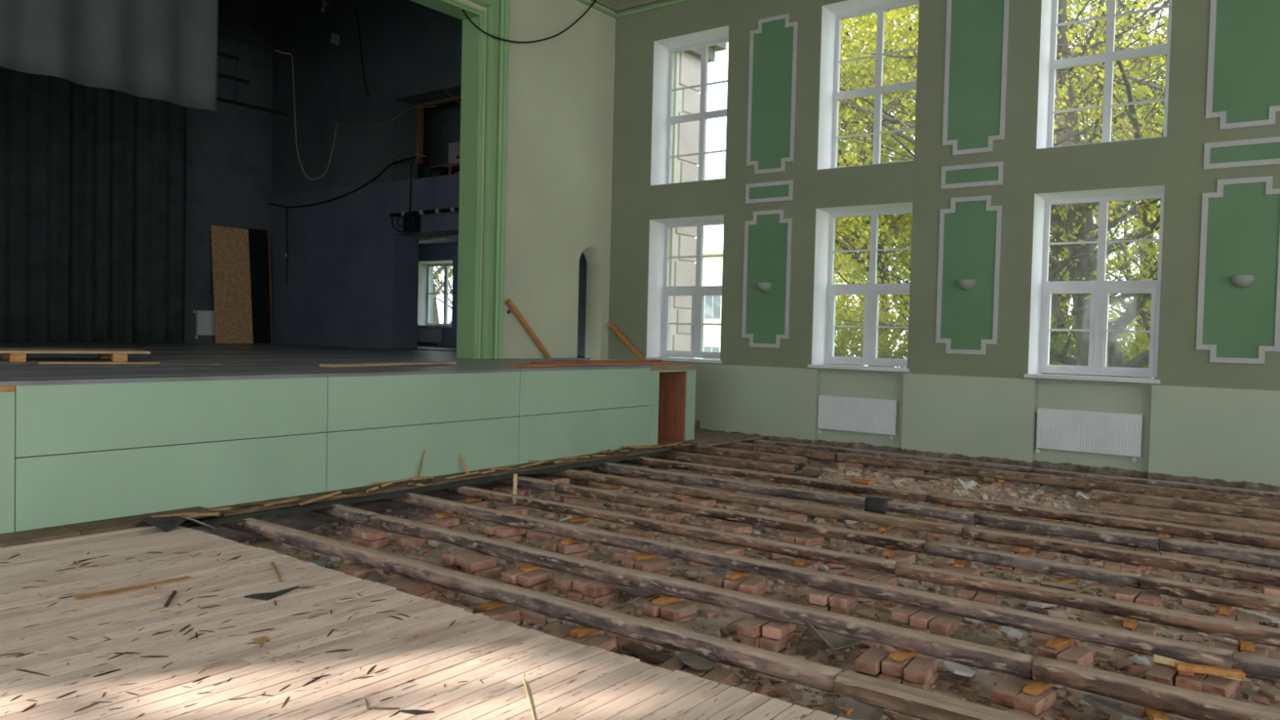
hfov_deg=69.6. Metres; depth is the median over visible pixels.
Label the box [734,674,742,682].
chunk
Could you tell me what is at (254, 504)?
splinter
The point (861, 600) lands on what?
chunk
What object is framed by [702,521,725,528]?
brick
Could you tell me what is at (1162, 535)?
wood shim
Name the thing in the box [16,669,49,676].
splinter
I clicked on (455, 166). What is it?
shelf
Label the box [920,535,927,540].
chunk
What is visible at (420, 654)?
floor
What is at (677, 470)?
brick pier
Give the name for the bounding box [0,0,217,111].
drape
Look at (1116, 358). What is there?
tree
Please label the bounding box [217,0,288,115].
batten
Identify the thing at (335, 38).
hanging lamp
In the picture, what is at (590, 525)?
chunk
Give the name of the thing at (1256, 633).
joist
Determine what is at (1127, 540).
joist
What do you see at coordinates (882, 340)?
bush
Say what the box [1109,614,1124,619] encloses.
brick
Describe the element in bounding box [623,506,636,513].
chunk
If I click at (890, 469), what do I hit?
chunk
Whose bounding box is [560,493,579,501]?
brick
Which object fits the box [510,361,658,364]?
plank
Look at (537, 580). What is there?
brick pier
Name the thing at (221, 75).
batten
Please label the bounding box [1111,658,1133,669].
chunk
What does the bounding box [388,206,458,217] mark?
light bar
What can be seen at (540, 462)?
splinter
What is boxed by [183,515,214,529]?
scrap
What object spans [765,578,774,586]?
chunk
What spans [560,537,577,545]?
wood shim
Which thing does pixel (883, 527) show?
wood shim
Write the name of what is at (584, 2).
trim
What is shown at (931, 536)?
brick
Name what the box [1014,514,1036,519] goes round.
brick
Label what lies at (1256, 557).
joist
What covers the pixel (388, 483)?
splinter
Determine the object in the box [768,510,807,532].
brick pier
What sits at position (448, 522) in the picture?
brick pier
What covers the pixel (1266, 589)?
brick pier
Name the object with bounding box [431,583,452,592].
brick
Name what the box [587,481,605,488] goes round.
brick
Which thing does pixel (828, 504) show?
wood shim
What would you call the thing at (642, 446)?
splinter
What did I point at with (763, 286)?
wall lamp
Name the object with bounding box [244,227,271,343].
sheet
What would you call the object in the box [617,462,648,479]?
brick pier
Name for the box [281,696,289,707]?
splinter
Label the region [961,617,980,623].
chunk
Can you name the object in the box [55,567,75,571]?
splinter
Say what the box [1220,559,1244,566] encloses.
brick
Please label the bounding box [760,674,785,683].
chunk
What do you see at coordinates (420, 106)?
cable
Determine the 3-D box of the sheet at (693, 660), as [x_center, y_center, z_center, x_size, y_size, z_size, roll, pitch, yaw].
[0.304,1.584,4.961,0.205,0.112,0.256,2,2,28]
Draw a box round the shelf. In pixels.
[429,162,459,169]
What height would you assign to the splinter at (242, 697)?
0.003 m
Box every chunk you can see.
[327,555,340,561]
[427,539,439,546]
[458,593,485,606]
[493,617,502,622]
[536,544,546,550]
[542,513,554,519]
[587,522,599,527]
[604,523,616,530]
[605,502,616,507]
[613,502,625,506]
[620,485,631,490]
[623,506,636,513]
[648,642,662,652]
[675,650,681,655]
[685,568,698,579]
[714,663,728,669]
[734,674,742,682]
[741,676,752,683]
[742,670,757,679]
[760,527,773,533]
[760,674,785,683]
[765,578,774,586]
[785,590,793,595]
[790,484,798,488]
[792,624,807,632]
[813,517,824,524]
[818,564,829,572]
[827,537,836,542]
[828,542,835,546]
[843,466,852,471]
[844,519,857,524]
[845,523,857,528]
[853,547,866,554]
[857,596,873,603]
[862,470,872,475]
[885,467,895,471]
[915,553,926,559]
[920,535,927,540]
[937,587,954,596]
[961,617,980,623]
[968,560,983,564]
[982,477,994,483]
[986,478,993,484]
[996,493,1004,497]
[1000,570,1013,577]
[1043,493,1057,499]
[1050,684,1063,690]
[1056,689,1065,697]
[1063,503,1075,511]
[1078,508,1095,513]
[1079,699,1092,706]
[1080,589,1097,595]
[1107,657,1119,665]
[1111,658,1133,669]
[1128,654,1151,666]
[1162,633,1176,639]
[1200,581,1209,585]
[1202,538,1218,543]
[1270,651,1279,659]
[1273,622,1279,628]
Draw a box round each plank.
[38,361,159,364]
[119,363,222,365]
[319,360,456,367]
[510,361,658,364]
[510,361,675,366]
[529,360,660,364]
[576,359,662,361]
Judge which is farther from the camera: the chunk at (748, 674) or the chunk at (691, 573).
the chunk at (691, 573)
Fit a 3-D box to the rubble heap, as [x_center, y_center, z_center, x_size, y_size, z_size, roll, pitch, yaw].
[3.079,1.505,11.339,3.857,0.266,2.111,3,2,37]
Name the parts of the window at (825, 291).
sash, sill, sash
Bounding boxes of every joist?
[209,507,843,693]
[262,495,377,525]
[336,484,1233,668]
[368,513,1035,679]
[436,485,897,574]
[451,469,562,492]
[497,462,964,537]
[537,457,976,524]
[555,483,928,554]
[577,452,928,502]
[612,448,823,477]
[653,444,805,464]
[711,441,836,460]
[739,439,1033,472]
[833,670,1038,719]
[835,452,1112,491]
[893,561,1279,647]
[924,540,1142,588]
[927,493,1279,550]
[961,526,1279,586]
[974,511,1160,551]
[1031,467,1279,498]
[1031,655,1279,719]
[1090,488,1279,521]
[1099,502,1279,535]
[1111,480,1279,509]
[1138,574,1279,613]
[1159,537,1279,568]
[1231,651,1279,683]
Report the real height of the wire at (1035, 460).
0.120 m
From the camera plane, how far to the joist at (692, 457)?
12.04 m
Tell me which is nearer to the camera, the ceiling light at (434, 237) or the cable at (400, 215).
the cable at (400, 215)
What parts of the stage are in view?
panel, panel, panel, panel, panel, panel, panel, post, post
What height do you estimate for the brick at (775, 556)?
0.118 m
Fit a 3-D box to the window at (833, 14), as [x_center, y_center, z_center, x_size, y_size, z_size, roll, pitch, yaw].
[3.501,-4.134,13.815,1.515,2.488,0.490,3,2,37]
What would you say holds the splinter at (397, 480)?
on the floor at (420, 654)
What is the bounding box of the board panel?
[210,225,253,343]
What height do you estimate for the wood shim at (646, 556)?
0.036 m
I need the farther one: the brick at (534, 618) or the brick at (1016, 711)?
the brick at (534, 618)
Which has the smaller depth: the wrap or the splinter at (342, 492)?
the splinter at (342, 492)
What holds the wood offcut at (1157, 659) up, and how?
on the brick pier at (1158, 673)
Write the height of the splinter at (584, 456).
0.020 m
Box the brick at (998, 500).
[995,499,1012,503]
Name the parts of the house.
pane, pane, pane, pane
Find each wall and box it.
[184,0,273,342]
[271,0,586,357]
[417,100,461,178]
[417,242,458,347]
[456,0,615,361]
[608,0,1279,493]
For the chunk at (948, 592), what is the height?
0.092 m
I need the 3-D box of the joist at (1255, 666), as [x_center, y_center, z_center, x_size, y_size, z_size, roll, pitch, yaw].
[4.925,1.707,3.627,4.378,0.118,0.150,3,2,37]
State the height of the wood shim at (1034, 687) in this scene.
0.031 m
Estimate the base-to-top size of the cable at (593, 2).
1.414 m
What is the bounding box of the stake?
[512,473,517,494]
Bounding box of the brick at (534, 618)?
[518,607,546,625]
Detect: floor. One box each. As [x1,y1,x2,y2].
[0,429,850,719]
[417,346,581,357]
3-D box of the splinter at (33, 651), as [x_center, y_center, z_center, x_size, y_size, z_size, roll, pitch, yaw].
[-2.918,1.397,4.366,0.007,0.004,0.084,2,2,24]
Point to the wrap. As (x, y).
(873, 504)
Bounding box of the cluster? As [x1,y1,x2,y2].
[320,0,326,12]
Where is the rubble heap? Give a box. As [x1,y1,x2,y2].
[728,464,1070,517]
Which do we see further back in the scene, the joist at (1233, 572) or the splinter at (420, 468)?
the splinter at (420, 468)
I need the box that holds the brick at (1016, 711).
[1004,708,1040,719]
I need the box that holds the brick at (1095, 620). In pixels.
[1080,617,1106,626]
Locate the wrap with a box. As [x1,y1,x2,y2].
[864,496,892,514]
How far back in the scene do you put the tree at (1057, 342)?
21.30 m
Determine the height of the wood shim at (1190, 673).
0.034 m
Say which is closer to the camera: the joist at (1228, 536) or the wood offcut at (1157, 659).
the wood offcut at (1157, 659)
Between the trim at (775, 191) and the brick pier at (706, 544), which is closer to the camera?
the brick pier at (706, 544)
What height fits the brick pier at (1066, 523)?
0.144 m
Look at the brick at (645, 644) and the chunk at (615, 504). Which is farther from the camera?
the chunk at (615, 504)
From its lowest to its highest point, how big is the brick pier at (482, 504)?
0.143 m
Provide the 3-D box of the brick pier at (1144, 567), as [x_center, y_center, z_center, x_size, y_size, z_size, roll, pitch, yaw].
[4.238,1.718,7.904,0.390,0.143,0.289,2,2,30]
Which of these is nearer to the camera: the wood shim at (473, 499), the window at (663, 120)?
the wood shim at (473, 499)
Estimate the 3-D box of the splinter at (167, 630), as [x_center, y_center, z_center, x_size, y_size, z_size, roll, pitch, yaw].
[-2.452,1.397,4.723,0.008,0.004,0.099,3,2,36]
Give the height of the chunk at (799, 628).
0.075 m
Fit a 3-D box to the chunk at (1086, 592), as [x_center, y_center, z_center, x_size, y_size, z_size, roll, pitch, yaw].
[3.366,1.756,6.906,0.114,0.056,0.088,2,2,28]
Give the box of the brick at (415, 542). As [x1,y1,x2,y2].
[400,535,426,548]
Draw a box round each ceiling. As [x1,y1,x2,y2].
[418,234,458,244]
[616,0,665,12]
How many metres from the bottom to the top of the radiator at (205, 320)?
0.620 m
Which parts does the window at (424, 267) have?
sill, frame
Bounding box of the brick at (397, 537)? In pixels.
[395,533,406,544]
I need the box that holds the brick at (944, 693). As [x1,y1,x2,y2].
[941,692,964,700]
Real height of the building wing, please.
8.750 m
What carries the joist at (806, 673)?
on the wood shim
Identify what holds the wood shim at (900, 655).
on the brick pier at (917, 672)
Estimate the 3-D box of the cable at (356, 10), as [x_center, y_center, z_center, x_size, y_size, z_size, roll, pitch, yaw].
[-5.886,-6.501,19.514,0.505,1.933,0.024,3,2,37]
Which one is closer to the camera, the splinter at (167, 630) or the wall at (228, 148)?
the splinter at (167, 630)
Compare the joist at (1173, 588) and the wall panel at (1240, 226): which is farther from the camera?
the wall panel at (1240, 226)
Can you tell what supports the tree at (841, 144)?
on the ground
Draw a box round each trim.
[409,0,509,359]
[576,0,616,18]
[590,0,617,12]
[616,0,692,17]
[742,209,791,347]
[745,180,793,204]
[746,13,797,174]
[935,195,1002,355]
[940,160,1004,189]
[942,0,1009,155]
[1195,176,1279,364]
[1203,136,1279,169]
[1205,0,1279,129]
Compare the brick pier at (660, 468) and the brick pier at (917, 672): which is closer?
the brick pier at (917, 672)
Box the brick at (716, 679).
[710,676,733,687]
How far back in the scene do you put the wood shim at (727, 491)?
10.33 m
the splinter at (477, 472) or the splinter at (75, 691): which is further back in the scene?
the splinter at (477, 472)
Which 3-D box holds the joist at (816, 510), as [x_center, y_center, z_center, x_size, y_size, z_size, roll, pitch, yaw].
[0.306,1.395,9.982,6.346,0.113,0.134,3,2,37]
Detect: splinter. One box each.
[0,653,22,655]
[15,651,34,657]
[22,702,35,711]
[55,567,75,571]
[55,690,76,698]
[74,701,101,712]
[93,668,120,676]
[107,651,128,659]
[113,652,139,653]
[140,655,168,657]
[151,511,196,517]
[151,630,171,635]
[177,512,218,515]
[178,624,191,632]
[182,514,204,518]
[186,632,204,640]
[192,675,210,682]
[195,595,217,598]
[200,604,221,608]
[208,506,231,511]
[229,697,247,700]
[235,502,271,506]
[235,503,263,510]
[248,628,274,633]
[249,497,298,508]
[270,561,281,582]
[277,497,300,503]
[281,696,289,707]
[291,612,310,615]
[298,490,341,505]
[302,676,321,686]
[308,613,328,618]
[311,674,331,679]
[325,648,352,653]
[326,489,366,494]
[328,493,358,497]
[346,489,373,494]
[352,675,373,679]
[364,486,378,493]
[366,665,376,674]
[369,707,399,709]
[373,480,407,484]
[381,481,392,487]
[388,615,403,620]
[407,478,432,487]
[408,483,424,485]
[411,476,433,479]
[417,449,425,476]
[445,471,479,478]
[458,454,469,473]
[480,469,495,473]
[488,467,516,469]
[501,464,515,467]
[519,461,543,467]
[522,679,535,719]
[528,460,549,462]
[541,462,557,465]
[553,459,577,463]
[561,455,590,459]
[591,454,606,456]
[621,445,651,448]
[633,446,662,448]
[661,446,675,448]
[663,443,678,446]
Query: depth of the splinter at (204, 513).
7.52 m
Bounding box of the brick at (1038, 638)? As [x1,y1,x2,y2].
[1032,631,1057,647]
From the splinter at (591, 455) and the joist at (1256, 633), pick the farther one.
the splinter at (591, 455)
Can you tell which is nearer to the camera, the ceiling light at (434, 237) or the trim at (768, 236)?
the trim at (768, 236)
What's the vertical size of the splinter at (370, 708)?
0.005 m
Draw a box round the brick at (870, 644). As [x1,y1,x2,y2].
[860,639,880,648]
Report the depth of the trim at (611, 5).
16.18 m
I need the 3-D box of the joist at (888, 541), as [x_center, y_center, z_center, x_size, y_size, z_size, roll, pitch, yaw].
[0.735,1.450,8.666,3.996,0.111,0.148,3,2,37]
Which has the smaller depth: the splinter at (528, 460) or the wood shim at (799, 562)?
the wood shim at (799, 562)
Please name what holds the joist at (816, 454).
on the brick pier
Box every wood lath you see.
[71,575,191,600]
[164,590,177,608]
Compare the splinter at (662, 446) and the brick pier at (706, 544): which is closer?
the brick pier at (706, 544)
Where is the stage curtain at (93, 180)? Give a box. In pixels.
[0,66,186,342]
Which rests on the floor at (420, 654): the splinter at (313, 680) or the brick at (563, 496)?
the splinter at (313, 680)
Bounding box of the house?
[693,248,848,359]
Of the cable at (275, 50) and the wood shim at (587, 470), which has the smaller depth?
the wood shim at (587, 470)
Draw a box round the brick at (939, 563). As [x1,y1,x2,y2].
[932,559,952,568]
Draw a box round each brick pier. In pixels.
[340,562,388,581]
[351,525,392,549]
[383,577,435,599]
[419,515,459,528]
[441,549,502,577]
[450,499,486,519]
[472,604,521,625]
[484,524,525,542]
[492,484,533,497]
[495,504,527,515]
[501,567,555,591]
[540,475,573,484]
[545,537,588,557]
[546,623,620,653]
[555,573,619,605]
[560,519,588,537]
[563,496,604,510]
[573,472,605,482]
[595,486,622,493]
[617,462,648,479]
[618,525,654,539]
[621,557,669,573]
[640,600,697,622]
[641,509,683,523]
[643,479,670,493]
[657,466,673,470]
[657,654,737,684]
[670,469,702,486]
[681,497,715,517]
[688,540,747,568]
[703,572,766,596]
[711,521,752,535]
[715,492,744,506]
[719,465,739,475]
[737,615,795,653]
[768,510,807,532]
[779,559,818,570]
[782,532,823,547]
[784,457,807,465]
[808,508,846,522]
[808,589,857,616]
[813,701,880,719]
[826,493,857,508]
[837,462,863,468]
[841,566,897,604]
[854,647,938,689]
[866,526,902,537]
[870,551,915,563]
[891,604,962,639]
[898,468,924,475]
[898,515,938,534]
[921,504,952,520]
[939,563,980,587]
[955,587,999,625]
[990,675,1056,719]
[991,480,1014,489]
[996,546,1035,574]
[998,528,1048,552]
[1026,518,1069,535]
[1036,642,1093,667]
[1043,578,1079,592]
[1088,493,1113,503]
[1101,560,1142,589]
[1107,617,1156,653]
[1109,702,1177,719]
[1111,546,1159,571]
[1115,586,1160,608]
[1144,533,1173,551]
[1145,662,1239,699]
[1173,523,1205,542]
[1188,511,1217,528]
[1213,609,1258,624]
[1213,640,1267,657]
[1247,564,1279,589]
[1260,584,1279,595]
[1262,546,1279,568]
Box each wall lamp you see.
[757,282,772,292]
[957,279,976,290]
[1230,275,1255,288]
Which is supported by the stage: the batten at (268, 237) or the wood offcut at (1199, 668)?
the batten at (268, 237)
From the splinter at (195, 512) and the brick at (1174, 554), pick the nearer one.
the splinter at (195, 512)
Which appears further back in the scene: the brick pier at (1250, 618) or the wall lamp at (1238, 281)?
the wall lamp at (1238, 281)
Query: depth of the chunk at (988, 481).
12.00 m
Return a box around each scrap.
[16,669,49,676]
[134,515,186,532]
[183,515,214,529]
[244,586,299,600]
[253,635,269,644]
[398,709,434,715]
[794,462,805,471]
[956,478,975,489]
[1075,491,1090,499]
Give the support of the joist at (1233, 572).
on the brick pier at (1266, 589)
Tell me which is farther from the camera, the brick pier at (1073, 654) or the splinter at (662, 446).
the splinter at (662, 446)
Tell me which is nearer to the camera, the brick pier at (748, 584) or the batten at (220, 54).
the brick pier at (748, 584)
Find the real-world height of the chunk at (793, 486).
0.060 m
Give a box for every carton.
[448,141,460,174]
[452,150,460,163]
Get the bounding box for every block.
[714,565,735,573]
[752,524,766,529]
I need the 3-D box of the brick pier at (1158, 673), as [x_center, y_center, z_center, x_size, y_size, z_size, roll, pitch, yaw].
[2.988,1.773,4.986,0.397,0.143,0.327,3,2,43]
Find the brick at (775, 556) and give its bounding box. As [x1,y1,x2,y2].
[771,552,786,559]
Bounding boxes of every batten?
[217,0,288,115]
[217,51,239,60]
[217,72,250,84]
[267,236,272,343]
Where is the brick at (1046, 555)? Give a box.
[1035,551,1060,559]
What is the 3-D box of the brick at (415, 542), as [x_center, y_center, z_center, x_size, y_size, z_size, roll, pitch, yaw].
[-1.955,1.569,7.941,0.188,0.078,0.127,2,2,31]
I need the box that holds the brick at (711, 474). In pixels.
[710,473,725,478]
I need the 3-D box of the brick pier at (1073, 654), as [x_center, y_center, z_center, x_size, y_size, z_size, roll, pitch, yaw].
[2.467,1.749,5.350,0.314,0.143,0.270,0,2,-41]
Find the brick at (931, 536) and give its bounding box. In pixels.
[926,532,946,542]
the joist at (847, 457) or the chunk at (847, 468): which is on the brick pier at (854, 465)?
the joist at (847, 457)
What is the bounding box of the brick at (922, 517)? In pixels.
[921,516,941,522]
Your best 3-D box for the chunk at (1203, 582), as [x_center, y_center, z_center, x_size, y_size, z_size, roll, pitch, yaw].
[4.477,1.793,7.305,0.063,0.071,0.092,1,2,-4]
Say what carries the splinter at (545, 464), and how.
on the floor at (420, 654)
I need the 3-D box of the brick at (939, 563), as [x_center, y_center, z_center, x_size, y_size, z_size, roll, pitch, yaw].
[2.508,1.694,7.625,0.127,0.085,0.147,3,2,38]
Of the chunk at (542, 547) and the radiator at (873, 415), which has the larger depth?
the radiator at (873, 415)
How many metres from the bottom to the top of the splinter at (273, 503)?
0.042 m
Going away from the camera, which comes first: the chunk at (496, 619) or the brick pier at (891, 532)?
the chunk at (496, 619)
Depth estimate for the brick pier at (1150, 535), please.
8.51 m
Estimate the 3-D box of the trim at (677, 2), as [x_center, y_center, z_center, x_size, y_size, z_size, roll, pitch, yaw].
[7.336,-5.762,10.583,19.416,0.050,0.035,3,2,37]
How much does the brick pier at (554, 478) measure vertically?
0.216 m
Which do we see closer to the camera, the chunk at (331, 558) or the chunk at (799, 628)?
the chunk at (799, 628)
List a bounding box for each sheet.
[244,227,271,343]
[266,548,281,552]
[300,555,329,566]
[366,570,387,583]
[609,585,656,596]
[677,650,715,670]
[800,613,862,649]
[827,696,884,719]
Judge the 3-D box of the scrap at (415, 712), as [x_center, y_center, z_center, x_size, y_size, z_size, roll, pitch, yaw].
[-0.930,1.460,3.815,0.148,0.006,0.038,2,2,8]
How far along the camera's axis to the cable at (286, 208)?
21.26 m
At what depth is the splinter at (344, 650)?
4.52 m
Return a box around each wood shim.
[435,511,452,518]
[462,497,481,502]
[479,600,507,610]
[520,564,546,572]
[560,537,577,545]
[567,515,588,522]
[568,626,600,638]
[578,469,592,471]
[603,484,618,488]
[632,552,657,560]
[651,595,680,605]
[720,488,737,492]
[725,570,749,580]
[768,482,780,485]
[793,557,808,566]
[825,503,838,507]
[836,706,853,716]
[878,524,891,531]
[882,548,898,556]
[888,648,919,662]
[908,514,919,519]
[937,503,946,507]
[954,559,964,567]
[998,478,1004,482]
[1013,546,1035,552]
[1022,680,1052,695]
[1044,518,1056,522]
[1045,636,1073,649]
[1051,576,1075,583]
[1123,617,1138,629]
[1133,547,1146,552]
[1143,706,1168,719]
[1156,533,1170,537]
[1177,670,1193,675]
[1217,604,1231,615]
[1237,639,1254,652]
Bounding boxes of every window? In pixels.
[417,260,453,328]
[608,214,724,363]
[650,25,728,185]
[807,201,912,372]
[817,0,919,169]
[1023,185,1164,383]
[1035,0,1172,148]
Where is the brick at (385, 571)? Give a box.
[382,569,399,577]
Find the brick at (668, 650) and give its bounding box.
[662,646,675,653]
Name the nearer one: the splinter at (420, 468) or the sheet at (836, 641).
the sheet at (836, 641)
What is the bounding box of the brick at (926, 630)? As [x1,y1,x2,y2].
[902,626,930,633]
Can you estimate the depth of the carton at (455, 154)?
19.09 m
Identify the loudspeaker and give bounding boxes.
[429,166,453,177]
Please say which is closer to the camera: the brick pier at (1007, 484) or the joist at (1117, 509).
the joist at (1117, 509)
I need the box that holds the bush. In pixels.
[835,297,909,367]
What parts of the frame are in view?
post, leg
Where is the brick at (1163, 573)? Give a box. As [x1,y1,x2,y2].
[1155,569,1178,580]
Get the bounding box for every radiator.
[192,310,215,338]
[417,328,442,345]
[817,395,897,439]
[1035,408,1142,462]
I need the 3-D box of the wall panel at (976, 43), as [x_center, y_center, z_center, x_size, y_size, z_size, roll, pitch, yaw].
[4.615,-4.074,12.658,0.840,2.450,0.022,3,2,37]
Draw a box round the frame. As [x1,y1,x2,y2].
[415,95,461,174]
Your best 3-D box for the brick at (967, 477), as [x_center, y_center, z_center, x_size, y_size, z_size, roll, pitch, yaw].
[4.321,1.578,12.154,0.232,0.088,0.127,2,2,29]
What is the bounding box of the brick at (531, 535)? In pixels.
[525,528,552,540]
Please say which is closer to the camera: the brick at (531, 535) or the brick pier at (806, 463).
the brick at (531, 535)
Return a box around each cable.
[268,155,416,208]
[275,49,337,179]
[285,208,287,284]
[337,106,436,126]
[355,9,368,97]
[377,128,426,159]
[391,215,403,232]
[408,164,412,211]
[441,12,461,103]
[462,0,596,43]
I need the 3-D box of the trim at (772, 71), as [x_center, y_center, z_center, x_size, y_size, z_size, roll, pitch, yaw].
[2.082,-4.192,14.562,0.840,2.450,0.022,3,2,37]
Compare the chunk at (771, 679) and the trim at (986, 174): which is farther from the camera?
the trim at (986, 174)
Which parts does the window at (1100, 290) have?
sash, sill, sash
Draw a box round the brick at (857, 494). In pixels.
[853,493,871,497]
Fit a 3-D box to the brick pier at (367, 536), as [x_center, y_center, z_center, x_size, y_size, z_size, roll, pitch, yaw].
[-2.330,1.569,7.972,0.265,0.216,0.319,2,2,31]
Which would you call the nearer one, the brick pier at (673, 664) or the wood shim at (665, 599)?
the brick pier at (673, 664)
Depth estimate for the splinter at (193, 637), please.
4.66 m
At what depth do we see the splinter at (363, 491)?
8.72 m
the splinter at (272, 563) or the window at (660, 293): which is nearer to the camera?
the splinter at (272, 563)
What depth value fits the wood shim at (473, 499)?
9.35 m
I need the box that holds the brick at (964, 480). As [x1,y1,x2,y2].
[952,478,968,481]
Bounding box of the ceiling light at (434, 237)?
[418,235,448,240]
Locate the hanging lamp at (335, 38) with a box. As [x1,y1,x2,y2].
[329,0,339,44]
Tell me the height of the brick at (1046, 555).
0.098 m
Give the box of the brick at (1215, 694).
[1200,691,1221,696]
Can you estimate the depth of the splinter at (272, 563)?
5.95 m
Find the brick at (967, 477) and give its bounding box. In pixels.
[957,475,977,482]
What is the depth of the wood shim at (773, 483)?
10.80 m
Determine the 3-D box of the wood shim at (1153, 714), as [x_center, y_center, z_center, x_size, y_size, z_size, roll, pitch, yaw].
[2.473,1.692,4.405,0.075,0.034,0.190,2,2,17]
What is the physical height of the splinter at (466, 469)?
0.212 m
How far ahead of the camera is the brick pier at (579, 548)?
7.68 m
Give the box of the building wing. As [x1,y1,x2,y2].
[669,43,726,358]
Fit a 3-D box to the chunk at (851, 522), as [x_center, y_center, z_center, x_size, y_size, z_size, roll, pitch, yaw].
[2.136,1.631,9.337,0.122,0.074,0.164,1,3,1]
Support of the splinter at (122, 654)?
on the floor at (420, 654)
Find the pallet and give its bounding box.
[0,347,150,361]
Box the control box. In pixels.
[403,213,419,233]
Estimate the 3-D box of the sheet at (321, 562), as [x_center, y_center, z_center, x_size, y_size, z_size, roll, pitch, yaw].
[-2.484,1.518,6.972,0.146,0.104,0.358,3,2,41]
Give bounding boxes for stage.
[0,342,697,533]
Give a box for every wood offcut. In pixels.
[622,643,672,664]
[845,477,873,484]
[884,471,939,482]
[1040,580,1076,591]
[1153,654,1241,681]
[1174,662,1245,678]
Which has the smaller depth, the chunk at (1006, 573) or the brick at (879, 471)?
the chunk at (1006, 573)
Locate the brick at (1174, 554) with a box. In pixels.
[1156,550,1191,559]
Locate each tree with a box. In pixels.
[432,266,453,323]
[831,295,894,366]
[833,0,1168,377]
[833,5,1051,358]
[834,0,1115,305]
[834,7,1069,346]
[849,0,1168,376]
[866,0,1168,373]
[884,300,909,359]
[897,0,1168,348]
[1040,299,1138,374]
[1051,295,1155,378]
[1071,311,1156,378]
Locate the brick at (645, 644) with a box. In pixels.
[631,638,663,652]
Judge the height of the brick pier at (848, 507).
0.144 m
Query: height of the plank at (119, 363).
0.015 m
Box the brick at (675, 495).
[673,493,690,500]
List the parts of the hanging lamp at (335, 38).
cord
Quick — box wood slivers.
[241,458,1279,719]
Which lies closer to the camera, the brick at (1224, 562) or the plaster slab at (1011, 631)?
the plaster slab at (1011, 631)
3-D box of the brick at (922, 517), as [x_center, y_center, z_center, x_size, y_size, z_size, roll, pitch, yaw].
[2.949,1.630,9.322,0.178,0.097,0.129,1,2,0]
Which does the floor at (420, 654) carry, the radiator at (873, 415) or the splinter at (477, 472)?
the splinter at (477, 472)
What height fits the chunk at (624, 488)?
0.087 m
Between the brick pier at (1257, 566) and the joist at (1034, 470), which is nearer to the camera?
the brick pier at (1257, 566)
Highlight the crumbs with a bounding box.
[233,457,1271,719]
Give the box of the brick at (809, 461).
[807,458,811,464]
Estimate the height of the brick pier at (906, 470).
0.143 m
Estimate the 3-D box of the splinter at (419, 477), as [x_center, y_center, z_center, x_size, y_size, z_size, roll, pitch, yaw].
[-2.256,1.225,9.540,0.231,0.027,0.037,0,2,-37]
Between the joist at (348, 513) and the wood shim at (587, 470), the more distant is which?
the wood shim at (587, 470)
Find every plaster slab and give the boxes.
[942,660,974,677]
[998,625,1022,639]
[1021,600,1057,608]
[1082,693,1147,719]
[1237,609,1279,623]
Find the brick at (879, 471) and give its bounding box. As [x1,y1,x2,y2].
[874,469,885,474]
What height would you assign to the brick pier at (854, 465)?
0.143 m
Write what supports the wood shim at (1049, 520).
on the brick pier at (1066, 523)
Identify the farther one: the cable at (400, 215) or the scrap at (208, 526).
the cable at (400, 215)
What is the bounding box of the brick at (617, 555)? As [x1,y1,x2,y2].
[612,551,640,560]
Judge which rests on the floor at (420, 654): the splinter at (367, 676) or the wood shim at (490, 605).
the splinter at (367, 676)
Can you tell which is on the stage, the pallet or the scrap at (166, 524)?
the pallet

